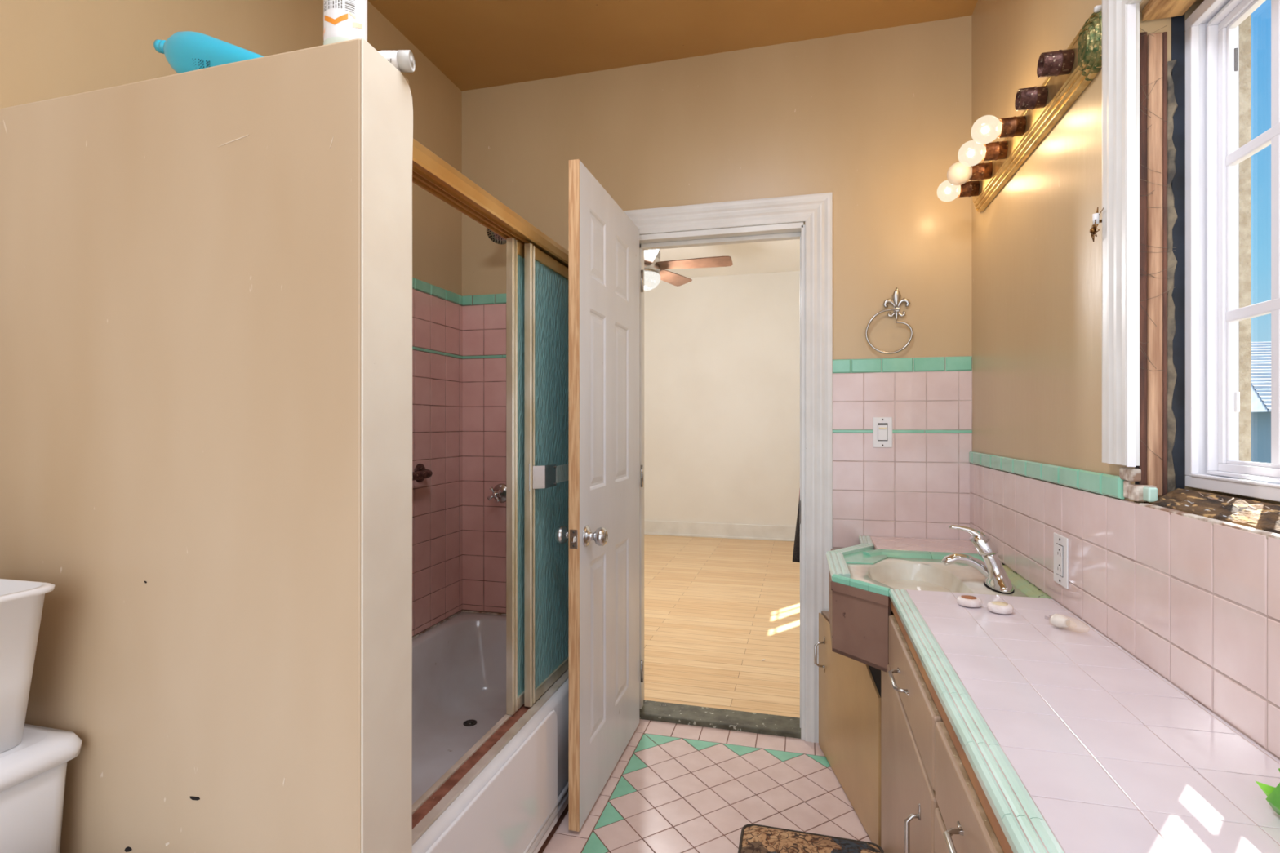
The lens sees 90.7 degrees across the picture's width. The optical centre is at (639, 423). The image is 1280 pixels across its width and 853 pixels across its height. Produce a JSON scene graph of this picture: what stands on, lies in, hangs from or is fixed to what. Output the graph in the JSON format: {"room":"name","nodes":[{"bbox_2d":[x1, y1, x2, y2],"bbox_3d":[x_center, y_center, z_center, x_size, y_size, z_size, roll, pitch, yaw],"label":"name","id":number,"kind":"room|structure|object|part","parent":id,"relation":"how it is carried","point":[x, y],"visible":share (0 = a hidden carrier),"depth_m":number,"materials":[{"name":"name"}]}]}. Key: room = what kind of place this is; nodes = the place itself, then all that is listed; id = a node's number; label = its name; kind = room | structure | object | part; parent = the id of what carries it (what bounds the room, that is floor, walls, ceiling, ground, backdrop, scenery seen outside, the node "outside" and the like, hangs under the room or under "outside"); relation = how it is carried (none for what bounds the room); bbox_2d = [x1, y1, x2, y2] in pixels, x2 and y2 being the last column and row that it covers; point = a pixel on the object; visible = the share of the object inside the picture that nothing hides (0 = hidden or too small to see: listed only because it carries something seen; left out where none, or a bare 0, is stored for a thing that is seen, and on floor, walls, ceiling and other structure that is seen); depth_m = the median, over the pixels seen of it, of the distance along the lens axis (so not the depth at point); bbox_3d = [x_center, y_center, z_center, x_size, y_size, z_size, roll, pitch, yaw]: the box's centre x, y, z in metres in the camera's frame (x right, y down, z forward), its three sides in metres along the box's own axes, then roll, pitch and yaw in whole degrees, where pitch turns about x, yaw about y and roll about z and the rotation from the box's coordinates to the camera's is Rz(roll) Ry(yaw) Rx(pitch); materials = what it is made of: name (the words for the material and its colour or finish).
{"room":"bathroom","nodes":[
{"label":"bathroom","id":0,"kind":"room"},
{"bbox_2d":[0,37,413,852],"bbox_3d":[-0.847,0.307,1.187,0.868,1.855,0.137,0,0,15],"label":"wall partition","id":1,"kind":"structure","parent":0,"point":[206,274],"depth_m":1.09,"materials":[{"name":"beige paint"}]},
{"bbox_2d":[153,31,262,73],"bbox_3d":[-0.788,-0.676,1.173,0.273,0.122,0.054,0,0,15],"label":"shampoo bottle","id":2,"kind":"object","parent":1,"relation":"on","point":[184,51],"visible":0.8,"depth_m":1.16,"materials":[{"name":"teal plastic"}]},
{"bbox_2d":[323,0,367,44],"bbox_3d":[-0.496,-0.733,1.066,0.068,0.227,0.068,0,0,15],"label":"lotion bottle","id":3,"kind":"object","parent":1,"relation":"on","point":[343,20],"visible":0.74,"depth_m":1.04,"materials":[{"name":"white plastic"}]},
{"bbox_2d":[324,0,342,11],"bbox_3d":[-0.504,-0.735,1.036,0.035,0.111,0.005,0,0,15],"label":"print","id":4,"kind":"object","parent":3,"relation":"on","point":[329,5],"depth_m":1.03,"materials":[{"name":"grey"}]},
{"bbox_2d":[377,49,415,72],"bbox_3d":[-0.451,-0.639,1.112,0.100,0.034,0.036,0,0,-2],"label":"tube","id":5,"kind":"object","parent":1,"relation":"on","point":[403,60],"visible":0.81,"depth_m":1.10,"materials":[{"name":"white plastic"}]},
{"bbox_2d":[412,138,568,844],"bbox_3d":[-0.323,0.126,1.919,0.078,1.434,1.555,0,0,15],"label":"shower door frame","id":6,"kind":"object","parent":1,"relation":"attached to","point":[430,172],"visible":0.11,"depth_m":1.55,"materials":[{"name":"gold metal"}]},
{"bbox_3d":[-0.328,-0.563,1.920,0.068,0.056,1.555,0,0,15],"label":"header rail","id":7,"kind":"part","parent":6,"relation":"part of","materials":[{"name":"gold metal"}]},
{"bbox_2d":[524,243,568,706],"bbox_3d":[-0.211,0.151,2.242,0.058,1.364,0.806,0,0,15],"label":"shower door","id":8,"kind":"structure","parent":6,"relation":"attached to","point":[546,280],"depth_m":1.97,"materials":[{"name":"glass"}]},
{"bbox_3d":[-0.224,-0.511,2.253,0.012,0.036,0.755,0,0,15],"label":"rail","id":9,"kind":"part","parent":8,"relation":"part of","materials":[{"name":"gold metal"}]},
{"bbox_3d":[-0.224,0.816,2.253,0.012,0.034,0.755,0,0,15],"label":"rail","id":10,"kind":"part","parent":8,"relation":"part of","materials":[{"name":"metal"}]},
{"bbox_2d":[0,0,462,636],"bbox_3d":[-1.319,-0.124,1.075,0.112,2.958,3.710,0,0,15],"label":"wall","id":11,"kind":"structure","parent":0,"point":[50,49],"depth_m":2.49,"materials":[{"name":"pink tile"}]},
{"bbox_2d":[412,463,432,482],"bbox_3d":[-0.945,0.201,2.158,0.067,0.084,0.831,0,0,15],"label":"grab bar","id":12,"kind":"object","parent":11,"relation":"attached to","point":[420,473],"visible":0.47,"depth_m":2.47,"materials":[{"name":"brown metal"}]},
{"bbox_3d":[-0.999,0.153,2.099,0.008,1.367,1.552,0,0,15],"label":"tile panel","id":13,"kind":"part","parent":11,"relation":"part of","materials":[{"name":"pink tile"}]},
{"bbox_2d":[368,0,977,91],"bbox_3d":[-0.197,-1.553,0.853,2.395,0.100,3.850,0,0,15],"label":"ceiling","id":14,"kind":"structure","parent":0,"point":[476,44],"depth_m":2.39,"materials":[{"name":"brown paint"}]},
{"bbox_2d":[537,719,872,852],"bbox_3d":[-0.263,1.295,0.798,2.295,0.120,3.710,0,0,15],"label":"floor","id":15,"kind":"structure","parent":0,"point":[674,788],"depth_m":2.10,"materials":[{"name":"tile"}]},
{"bbox_2d":[0,724,82,852],"bbox_3d":[-0.943,0.894,0.884,0.728,0.681,0.484,0,0,15],"label":"toilet","id":16,"kind":"object","parent":15,"relation":"on","point":[33,772],"visible":0.9,"depth_m":1.08,"materials":[{"name":"white ceramic"}]},
{"bbox_2d":[0,578,54,753],"bbox_3d":[-1.152,0.415,0.974,0.236,0.276,0.318,0,0,15],"label":"waste bin","id":17,"kind":"object","parent":16,"relation":"on","point":[21,602],"visible":1,"depth_m":1.06,"materials":[{"name":"white plastic"}]},
{"bbox_3d":[-1.181,0.726,0.947,0.225,0.258,0.456,0,0,15],"label":"tank","id":18,"kind":"part","parent":16,"relation":"part of","materials":[{"name":"white ceramic"}]},
{"bbox_3d":[-1.177,0.575,0.945,0.244,0.041,0.484,0,0,15],"label":"tank lid","id":19,"kind":"part","parent":16,"relation":"part of","materials":[{"name":"white ceramic"}]},
{"bbox_2d":[412,610,568,852],"bbox_3d":[-0.626,1.028,2.001,0.781,0.375,1.557,0,0,15],"label":"bathtub","id":20,"kind":"object","parent":15,"relation":"on","point":[515,802],"visible":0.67,"depth_m":2.00,"materials":[{"name":"white ceramic"}]},
{"bbox_3d":[-0.353,1.030,1.535,0.010,0.351,0.790,0,0,15],"label":"apron panel","id":21,"kind":"part","parent":20,"relation":"part of","materials":[{"name":"white ceramic"}]},
{"bbox_2d":[639,700,800,738],"bbox_3d":[0.324,1.234,2.630,0.692,0.042,0.137,0,0,15],"label":"threshold","id":22,"kind":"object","parent":15,"relation":"on","point":[704,717],"depth_m":2.60,"materials":[{"name":"grey stone"}]},
{"bbox_2d":[737,823,884,852],"bbox_3d":[0.427,1.187,1.574,0.382,0.092,0.432,0,0,15],"label":"bath mat","id":23,"kind":"object","parent":15,"relation":"on","point":[754,838],"visible":1,"depth_m":1.73,"materials":[{"name":"fabric"}]},
{"bbox_2d":[813,548,1013,852],"bbox_3d":[0.631,0.841,1.202,0.551,0.789,2.445,0,0,15],"label":"vanity cabinet","id":24,"kind":"object","parent":15,"relation":"on","point":[886,734],"visible":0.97,"depth_m":1.59,"materials":[{"name":"beige paint"}]},
{"bbox_3d":[0.666,0.855,2.342,0.040,0.134,0.012,0,0,-2],"label":"handle","id":25,"kind":"part","parent":24,"relation":"part of","materials":[{"name":"silver metal"}]},
{"bbox_3d":[0.686,0.977,2.114,0.008,0.504,0.623,0,0,0],"label":"door","id":26,"kind":"part","parent":24,"relation":"part of","materials":[{"name":"paint"}]},
{"bbox_3d":[0.592,0.459,1.711,0.004,0.025,0.188,0,0,-32],"label":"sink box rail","id":27,"kind":"part","parent":24,"relation":"part of","materials":[{"name":"brown paint"}]},
{"bbox_3d":[0.555,0.552,1.359,0.032,0.009,0.152,0,0,15],"label":"handle","id":28,"kind":"part","parent":24,"relation":"part of","materials":[{"name":"silver metal"}]},
{"bbox_3d":[0.589,0.914,1.408,0.018,0.582,0.738,0,0,15],"label":"cabinet door","id":29,"kind":"part","parent":24,"relation":"part of","materials":[{"name":"beige paint"}]},
{"bbox_3d":[0.503,0.773,1.165,0.028,0.148,0.013,0,0,15],"label":"handle","id":30,"kind":"part","parent":24,"relation":"part of","materials":[{"name":"silver metal"}]},
{"bbox_3d":[0.567,0.547,1.325,0.018,0.125,0.580,0,0,15],"label":"drawer","id":31,"kind":"part","parent":24,"relation":"part of","materials":[{"name":"beige paint"}]},
{"bbox_3d":[0.404,0.916,0.704,0.018,0.578,0.686,0,0,15],"label":"cabinet door","id":32,"kind":"part","parent":24,"relation":"part of","materials":[{"name":"beige paint"}]},
{"bbox_3d":[0.448,0.464,0.844,0.010,0.033,1.660,0,0,15],"label":"rail","id":33,"kind":"part","parent":24,"relation":"part of","materials":[{"name":"brown wood"}]},
{"bbox_3d":[0.407,0.545,0.795,0.032,0.009,0.152,0,0,15],"label":"handle","id":34,"kind":"part","parent":24,"relation":"part of","materials":[{"name":"silver metal"}]},
{"bbox_3d":[0.403,0.546,0.700,0.018,0.127,0.679,0,0,15],"label":"drawer","id":35,"kind":"part","parent":24,"relation":"part of","materials":[{"name":"beige paint"}]},
{"bbox_2d":[826,535,1279,852],"bbox_3d":[0.650,0.441,1.198,0.519,0.033,2.448,0,0,15],"label":"countertop","id":36,"kind":"structure","parent":24,"relation":"on","point":[1073,744],"depth_m":0.88,"materials":[{"name":"tile"}]},
{"bbox_3d":[0.608,0.435,1.950,0.052,0.020,0.336,0,0,14],"label":"edge trim","id":37,"kind":"part","parent":36,"relation":"part of","materials":[{"name":"green tile"}]},
{"bbox_3d":[0.722,0.435,2.168,0.220,0.020,0.046,0,0,-40],"label":"edge trim","id":38,"kind":"part","parent":36,"relation":"part of","materials":[{"name":"green tile"}]},
{"bbox_3d":[0.599,0.436,1.714,0.017,0.020,0.184,0,0,-32],"label":"edge trim","id":39,"kind":"part","parent":36,"relation":"part of","materials":[{"name":"green tile"}]},
{"bbox_3d":[0.830,0.435,2.328,0.042,0.020,0.169,0,0,17],"label":"edge trim","id":40,"kind":"part","parent":36,"relation":"part of","materials":[{"name":"green tile"}]},
{"bbox_2d":[846,556,1028,615],"bbox_3d":[0.831,0.502,1.845,0.437,0.122,0.500,0,0,15],"label":"sink","id":41,"kind":"object","parent":36,"relation":"in","point":[891,572],"visible":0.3,"depth_m":1.94,"materials":[{"name":"ceramic"}]},
{"bbox_2d":[956,595,982,607],"bbox_3d":[0.772,0.416,1.482,0.052,0.019,0.052,0,0,15],"label":"soap dish","id":42,"kind":"object","parent":36,"relation":"on","point":[967,601],"visible":1,"depth_m":1.47,"materials":[{"name":"white ceramic"}]},
{"bbox_3d":[0.457,0.435,0.844,0.042,0.020,1.623,0,0,15],"label":"edge trim","id":43,"kind":"part","parent":36,"relation":"part of","materials":[{"name":"tile"}]},
{"bbox_2d":[941,524,1013,594],"bbox_3d":[0.923,0.361,1.703,0.164,0.169,0.138,0,0,-4],"label":"faucet","id":44,"kind":"object","parent":36,"relation":"on","point":[997,580],"visible":1,"depth_m":1.69,"materials":[{"name":"silver metal"}]},
{"bbox_3d":[0.915,0.402,1.744,0.156,0.086,0.043,0,0,15],"label":"spout","id":45,"kind":"part","parent":44,"relation":"part of","materials":[{"name":"silver metal"}]},
{"bbox_3d":[0.892,0.303,1.715,0.101,0.054,0.040,0,0,15],"label":"lever","id":46,"kind":"part","parent":44,"relation":"part of","materials":[{"name":"silver metal"}]},
{"bbox_2d":[986,601,1013,613],"bbox_3d":[0.816,0.416,1.432,0.052,0.019,0.052,0,0,15],"label":"soap dish","id":47,"kind":"object","parent":36,"relation":"on","point":[1000,607],"visible":1,"depth_m":1.42,"materials":[{"name":"white ceramic"}]},
{"bbox_2d":[1044,613,1070,627],"bbox_3d":[0.882,0.412,1.307,0.045,0.026,0.087,0,0,-21],"label":"night light","id":48,"kind":"object","parent":36,"relation":"on","point":[1056,620],"visible":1,"depth_m":1.31,"materials":[{"name":"white plastic"}]},
{"bbox_2d":[1255,768,1279,815],"bbox_3d":[0.714,0.401,0.613,0.094,0.050,0.178,0,0,15],"label":"leaf","id":49,"kind":"object","parent":36,"relation":"on","point":[1273,793],"visible":1,"depth_m":0.69,"materials":[{"name":"green plant"}]},
{"bbox_2d":[462,15,972,613],"bbox_3d":[0.298,-0.125,2.634,2.449,2.960,0.163,0,0,15],"label":"wall","id":50,"kind":"structure","parent":0,"point":[876,120],"depth_m":2.45,"materials":[{"name":"beige paint"}]},
{"bbox_3d":[-0.474,0.153,2.765,0.678,1.367,0.008,0,0,15],"label":"tile panel","id":51,"kind":"part","parent":50,"relation":"part of","materials":[{"name":"pink tile"}]},
{"bbox_2d":[486,227,506,244],"bbox_3d":[-0.570,-0.813,2.689,0.106,0.116,0.209,0,0,15],"label":"fitting","id":52,"kind":"object","parent":50,"relation":"attached to","point":[495,237],"visible":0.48,"depth_m":2.64,"materials":[{"name":"silver metal"}]},
{"bbox_2d":[487,484,506,502],"bbox_3d":[-0.620,0.307,2.760,0.084,0.084,0.076,0,0,15],"label":"shower valve","id":53,"kind":"object","parent":50,"relation":"attached to","point":[499,492],"visible":0.96,"depth_m":2.77,"materials":[{"name":"silver metal"}]},
{"bbox_2d":[506,237,524,715],"bbox_3d":[-0.263,0.150,2.226,0.022,1.366,0.863,0,0,15],"label":"shower door","id":54,"kind":"structure","parent":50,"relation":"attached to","point":[514,249],"depth_m":1.81,"materials":[{"name":"metal"}]},
{"bbox_3d":[-0.259,-0.513,2.231,0.012,0.036,0.815,0,0,15],"label":"rail","id":55,"kind":"part","parent":54,"relation":"part of","materials":[{"name":"gold metal"}]},
{"bbox_3d":[-0.260,0.150,2.230,0.004,1.306,0.821,0,0,15],"label":"glass pane","id":56,"kind":"part","parent":54,"relation":"part of","materials":[{"name":"teal glass"}]},
{"bbox_3d":[-0.259,0.816,2.231,0.012,0.034,0.815,0,0,15],"label":"rail","id":57,"kind":"part","parent":54,"relation":"part of","materials":[{"name":"metal"}]},
{"bbox_2d":[554,159,643,831],"bbox_3d":[-0.107,0.215,2.247,0.166,2.017,0.743,0,0,15],"label":"door","id":58,"kind":"structure","parent":50,"relation":"in","point":[602,535],"depth_m":2.10,"materials":[{"name":"white paint"}]},
{"bbox_3d":[-0.231,0.347,1.973,0.067,0.066,0.066,0,0,15],"label":"knob","id":59,"kind":"part","parent":58,"relation":"part of","materials":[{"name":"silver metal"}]},
{"bbox_3d":[-0.199,0.346,1.898,0.025,0.057,0.002,0,0,15],"label":"latch plate","id":60,"kind":"part","parent":58,"relation":"part of","materials":[{"name":"silver metal"}]},
{"bbox_3d":[-0.135,0.347,1.948,0.067,0.066,0.066,0,0,15],"label":"knob","id":61,"kind":"part","parent":58,"relation":"part of","materials":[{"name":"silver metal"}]},
{"bbox_2d":[639,222,804,739],"bbox_3d":[0.323,0.223,2.629,0.704,2.024,0.150,0,0,15],"label":"door frame","id":62,"kind":"structure","parent":50,"relation":"attached to","point":[788,231],"depth_m":2.57,"materials":[{"name":"white paint"}]},
{"bbox_2d":[623,192,832,742],"bbox_3d":[0.304,0.172,2.555,0.909,2.126,0.024,0,0,15],"label":"trim","id":63,"kind":"structure","parent":50,"relation":"attached to","point":[815,210],"depth_m":2.45,"materials":[{"name":"white paint"}]},
{"bbox_2d":[792,488,799,562],"bbox_3d":[0.698,0.412,2.653,0.115,0.342,0.077,0,0,15],"label":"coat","id":64,"kind":"object","parent":50,"relation":"hanging from","point":[796,554],"visible":0.18,"depth_m":2.65,"materials":[{"name":"fabric"}]},
{"bbox_2d":[872,417,892,447],"bbox_3d":[0.918,0.033,2.392,0.069,0.115,0.008,0,0,15],"label":"light switch","id":65,"kind":"object","parent":50,"relation":"attached to","point":[882,426],"visible":1,"depth_m":2.39,"materials":[{"name":"white plastic"}]},
{"bbox_2d":[865,287,913,354],"bbox_3d":[0.937,-0.387,2.383,0.170,0.251,0.032,0,0,11],"label":"towel ring","id":66,"kind":"object","parent":50,"relation":"attached to","point":[896,302],"visible":1,"depth_m":2.38,"materials":[{"name":"silver metal"}]},
{"bbox_3d":[0.980,0.142,2.384,0.493,0.670,0.008,0,0,15],"label":"tile panel","id":67,"kind":"part","parent":50,"relation":"part of","materials":[{"name":"pink tile"}]},
{"bbox_2d":[644,271,799,526],"bbox_3d":[0.562,-0.175,6.986,4.145,3.060,0.100,0,0,15],"label":"wall","id":68,"kind":"structure","parent":0,"point":[722,353],"depth_m":6.85,"materials":[{"name":"white paint"}]},
{"bbox_2d":[644,520,795,541],"bbox_3d":[0.595,1.157,6.911,4.045,0.155,0.028,0,0,15],"label":"baseboard","id":69,"kind":"structure","parent":68,"relation":"attached to","point":[762,532],"depth_m":6.83,"materials":[{"name":"white paint"}]},
{"bbox_2d":[644,534,799,717],"bbox_3d":[0.071,1.295,4.915,4.045,0.120,4.155,0,0,15],"label":"floor","id":70,"kind":"structure","parent":0,"point":[715,608],"depth_m":3.92,"materials":[{"name":"beige wood"}]},
{"bbox_2d":[660,239,799,277],"bbox_3d":[0.085,-1.655,4.966,4.245,0.100,4.250,0,0,15],"label":"ceiling","id":71,"kind":"structure","parent":0,"point":[784,255],"depth_m":6.04,"materials":[{"name":"white paint"}]},
{"bbox_2d":[644,248,733,291],"bbox_3d":[0.062,-1.260,4.325,1.129,0.690,1.187,0,0,15],"label":"ceiling fan","id":72,"kind":"object","parent":71,"relation":"hanging from","point":[655,271],"visible":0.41,"depth_m":4.25,"materials":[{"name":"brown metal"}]},
{"bbox_3d":[0.041,-1.077,3.981,0.138,0.037,0.503,0,0,-3],"label":"fan blade","id":73,"kind":"part","parent":72,"relation":"part of","materials":[{"name":"white metal"}]},
{"bbox_3d":[0.020,-0.969,4.337,0.243,0.108,0.243,0,0,15],"label":"crystal globe","id":74,"kind":"part","parent":72,"relation":"part of"},
{"bbox_3d":[0.213,-1.077,4.637,0.138,0.037,0.503,0,0,33],"label":"fan blade","id":75,"kind":"part","parent":72,"relation":"part of","materials":[{"name":"brown wood"}]},
{"bbox_3d":[0.365,-1.077,4.246,0.503,0.037,0.138,0,0,15],"label":"fan blade","id":76,"kind":"part","parent":72,"relation":"part of","materials":[{"name":"brown wood"}]},
{"bbox_2d":[968,0,1279,759],"bbox_3d":[0.814,-0.124,0.515,0.156,2.958,3.710,0,0,15],"label":"wall","id":77,"kind":"structure","parent":0,"point":[1186,581],"depth_m":1.37,"materials":[{"name":"beige paint"}]},
{"bbox_2d":[937,10,1102,212],"bbox_3d":[0.995,-0.795,1.770,0.153,0.129,1.002,0,0,15],"label":"vanity light","id":78,"kind":"object","parent":77,"relation":"attached to","point":[1068,72],"visible":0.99,"depth_m":1.67,"materials":[{"name":"gold metal"}]},
{"bbox_3d":[1.068,-0.798,2.163,0.096,0.072,0.072,0,0,15],"label":"bulb","id":79,"kind":"part","parent":78,"relation":"part of","materials":[{"name":"white glass"}]},
{"bbox_3d":[1.029,-0.798,2.013,0.096,0.072,0.072,0,0,15],"label":"bulb","id":80,"kind":"part","parent":78,"relation":"part of","materials":[{"name":"white glass"}]},
{"bbox_2d":[957,180,979,197],"bbox_3d":[1.116,-0.798,2.150,0.057,0.051,0.051,0,0,15],"label":"socket","id":81,"kind":"object","parent":78,"relation":"attached to","point":[970,188],"depth_m":2.13,"materials":[{"name":"orange metal"}]},
{"bbox_3d":[0.990,-0.798,1.863,0.096,0.072,0.072,0,0,15],"label":"bulb","id":82,"kind":"part","parent":78,"relation":"part of","materials":[{"name":"white glass"}]},
{"bbox_2d":[968,162,992,180],"bbox_3d":[1.077,-0.798,2.000,0.057,0.051,0.051,0,0,15],"label":"socket","id":83,"kind":"object","parent":78,"relation":"attached to","point":[983,171],"depth_m":1.98,"materials":[{"name":"orange metal"}]},
{"bbox_3d":[0.951,-0.798,1.713,0.096,0.072,0.072,0,0,15],"label":"bulb","id":84,"kind":"part","parent":78,"relation":"part of","materials":[{"name":"white glass"}]},
{"bbox_2d":[982,141,1008,160],"bbox_3d":[1.038,-0.798,1.850,0.057,0.051,0.051,0,0,15],"label":"socket","id":85,"kind":"object","parent":78,"relation":"attached to","point":[997,150],"depth_m":1.83,"materials":[{"name":"orange metal"}]},
{"bbox_2d":[997,115,1026,137],"bbox_3d":[0.998,-0.798,1.700,0.057,0.051,0.051,0,0,15],"label":"socket","id":86,"kind":"object","parent":78,"relation":"attached to","point":[1015,126],"depth_m":1.68,"materials":[{"name":"orange metal"}]},
{"bbox_2d":[1014,85,1048,111],"bbox_3d":[0.959,-0.798,1.550,0.057,0.051,0.051,0,0,15],"label":"socket","id":87,"kind":"object","parent":78,"relation":"attached to","point":[1035,97],"depth_m":1.53,"materials":[{"name":"brown metal"}]},
{"bbox_2d":[1036,48,1074,77],"bbox_3d":[0.920,-0.798,1.401,0.057,0.051,0.051,0,0,15],"label":"socket","id":88,"kind":"object","parent":78,"relation":"attached to","point":[1060,62],"depth_m":1.38,"materials":[{"name":"brown metal"}]},
{"bbox_2d":[1093,4,1102,13],"bbox_3d":[0.939,-0.848,1.291,0.019,0.013,0.013,0,0,15],"label":"peg","id":89,"kind":"object","parent":78,"relation":"on","point":[1097,8],"visible":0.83,"depth_m":1.29,"materials":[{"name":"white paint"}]},
{"bbox_2d":[1053,532,1068,589],"bbox_3d":[0.988,0.321,1.486,0.006,0.117,0.083,0,0,15],"label":"wall outlet","id":90,"kind":"object","parent":77,"relation":"attached to","point":[1060,542],"visible":1,"depth_m":1.48,"materials":[{"name":"white plastic"}]},
{"bbox_2d":[1056,543,1062,577],"bbox_3d":[0.986,0.321,1.486,0.002,0.070,0.036,0,0,15],"label":"receptacle","id":91,"kind":"object","parent":90,"relation":"attached to","point":[1059,546],"depth_m":1.48,"materials":[{"name":"white plastic"}]},
{"bbox_2d":[1089,207,1104,241],"bbox_3d":[0.912,-0.399,1.266,0.021,0.068,0.044,0,0,15],"label":"ornament","id":92,"kind":"object","parent":77,"relation":"attached to","point":[1095,217],"visible":1,"depth_m":1.26,"materials":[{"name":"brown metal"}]},
{"bbox_2d":[1089,218,1099,241],"bbox_3d":[0.908,-0.387,1.267,0.012,0.043,0.043,0,0,15],"label":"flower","id":93,"kind":"object","parent":92,"relation":"on","point":[1093,231],"depth_m":1.26,"materials":[{"name":"brown metal"}]},
{"bbox_2d":[1102,0,1142,466],"bbox_3d":[0.776,-0.398,0.678,0.024,0.954,1.205,0,0,15],"label":"trim","id":94,"kind":"structure","parent":77,"relation":"attached to","point":[1120,18],"depth_m":1.18,"materials":[{"name":"white bare wood"}]},
{"bbox_3d":[0.787,0.286,0.694,0.008,0.280,3.360,0,0,15],"label":"tile panel","id":95,"kind":"part","parent":77,"relation":"part of","materials":[{"name":"pink tile"}]},
{"bbox_2d":[1138,31,1146,484],"bbox_3d":[0.932,-0.295,1.172,0.012,0.860,0.003,0,0,15],"label":"trim","id":96,"kind":"structure","parent":77,"relation":"attached to","point":[1143,39],"depth_m":1.17,"materials":[{"name":"brown wood"}]},
{"bbox_2d":[1142,486,1157,502],"bbox_3d":[0.926,0.128,1.147,0.015,0.026,0.023,0,0,15],"label":"tile","id":97,"kind":"object","parent":77,"relation":"on","point":[1149,493],"visible":1,"depth_m":1.14,"materials":[{"name":"green tile"}]},
{"bbox_2d":[1146,32,1162,497],"bbox_3d":[0.949,-0.292,1.165,0.024,0.855,0.008,0,0,15],"label":"trim","id":98,"kind":"structure","parent":77,"relation":"attached to","point":[1154,43],"depth_m":1.16,"materials":[{"name":"beige wood"}]},
{"bbox_2d":[1162,31,1167,496],"bbox_3d":[0.965,-0.292,1.163,0.008,0.855,0.005,0,0,15],"label":"trim","id":99,"kind":"structure","parent":77,"relation":"attached to","point":[1164,33],"depth_m":1.16,"materials":[{"name":"brown wood"}]},
{"bbox_2d":[1142,0,1196,21],"bbox_3d":[0.832,-0.754,0.679,0.065,0.022,0.996,0,0,15],"label":"trim","id":100,"kind":"structure","parent":77,"relation":"attached to","point":[1154,9],"depth_m":1.14,"materials":[{"name":"brown wood"}]},
{"bbox_3d":[0.834,0.132,0.676,0.067,0.029,0.992,0,0,15],"label":"rough sill","id":101,"kind":"part","parent":77,"relation":"part of","materials":[{"name":"brown wood"}]},
{"bbox_2d":[1185,0,1279,502],"bbox_3d":[0.900,-0.311,0.669,0.066,0.852,0.990,0,0,15],"label":"window","id":102,"kind":"structure","parent":77,"relation":"in","point":[1214,155],"depth_m":1.11,"materials":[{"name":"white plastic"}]},
{"bbox_3d":[0.914,-0.311,0.665,0.024,0.790,0.928,0,0,15],"label":"sash","id":103,"kind":"part","parent":102,"relation":"part of","materials":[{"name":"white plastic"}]},
{"bbox_2d":[1226,13,1279,505],"bbox_3d":[1.443,-0.205,2.573,0.017,3.120,8.010,0,0,15],"label":"wall","id":104,"kind":"structure","parent":0,"point":[1245,27],"depth_m":1.11,"materials":[{"name":"paint"}]},
{"label":"outside","id":105,"kind":"structure","parent":0,"visible":0},
{"bbox_3d":[23.537,4.335,9.336,39.200,0.200,60.000,0,0,15],"label":"ground","id":106,"kind":"structure","parent":105,"visible":0},
{"bbox_2d":[1251,342,1271,463],"bbox_3d":[16.124,1.160,14.381,8.100,6.150,8.800,0,0,15],"label":"house","id":107,"kind":"structure","parent":106,"relation":"on","point":[1260,351],"depth_m":12.05,"materials":[{"name":"blue"}]}
]}

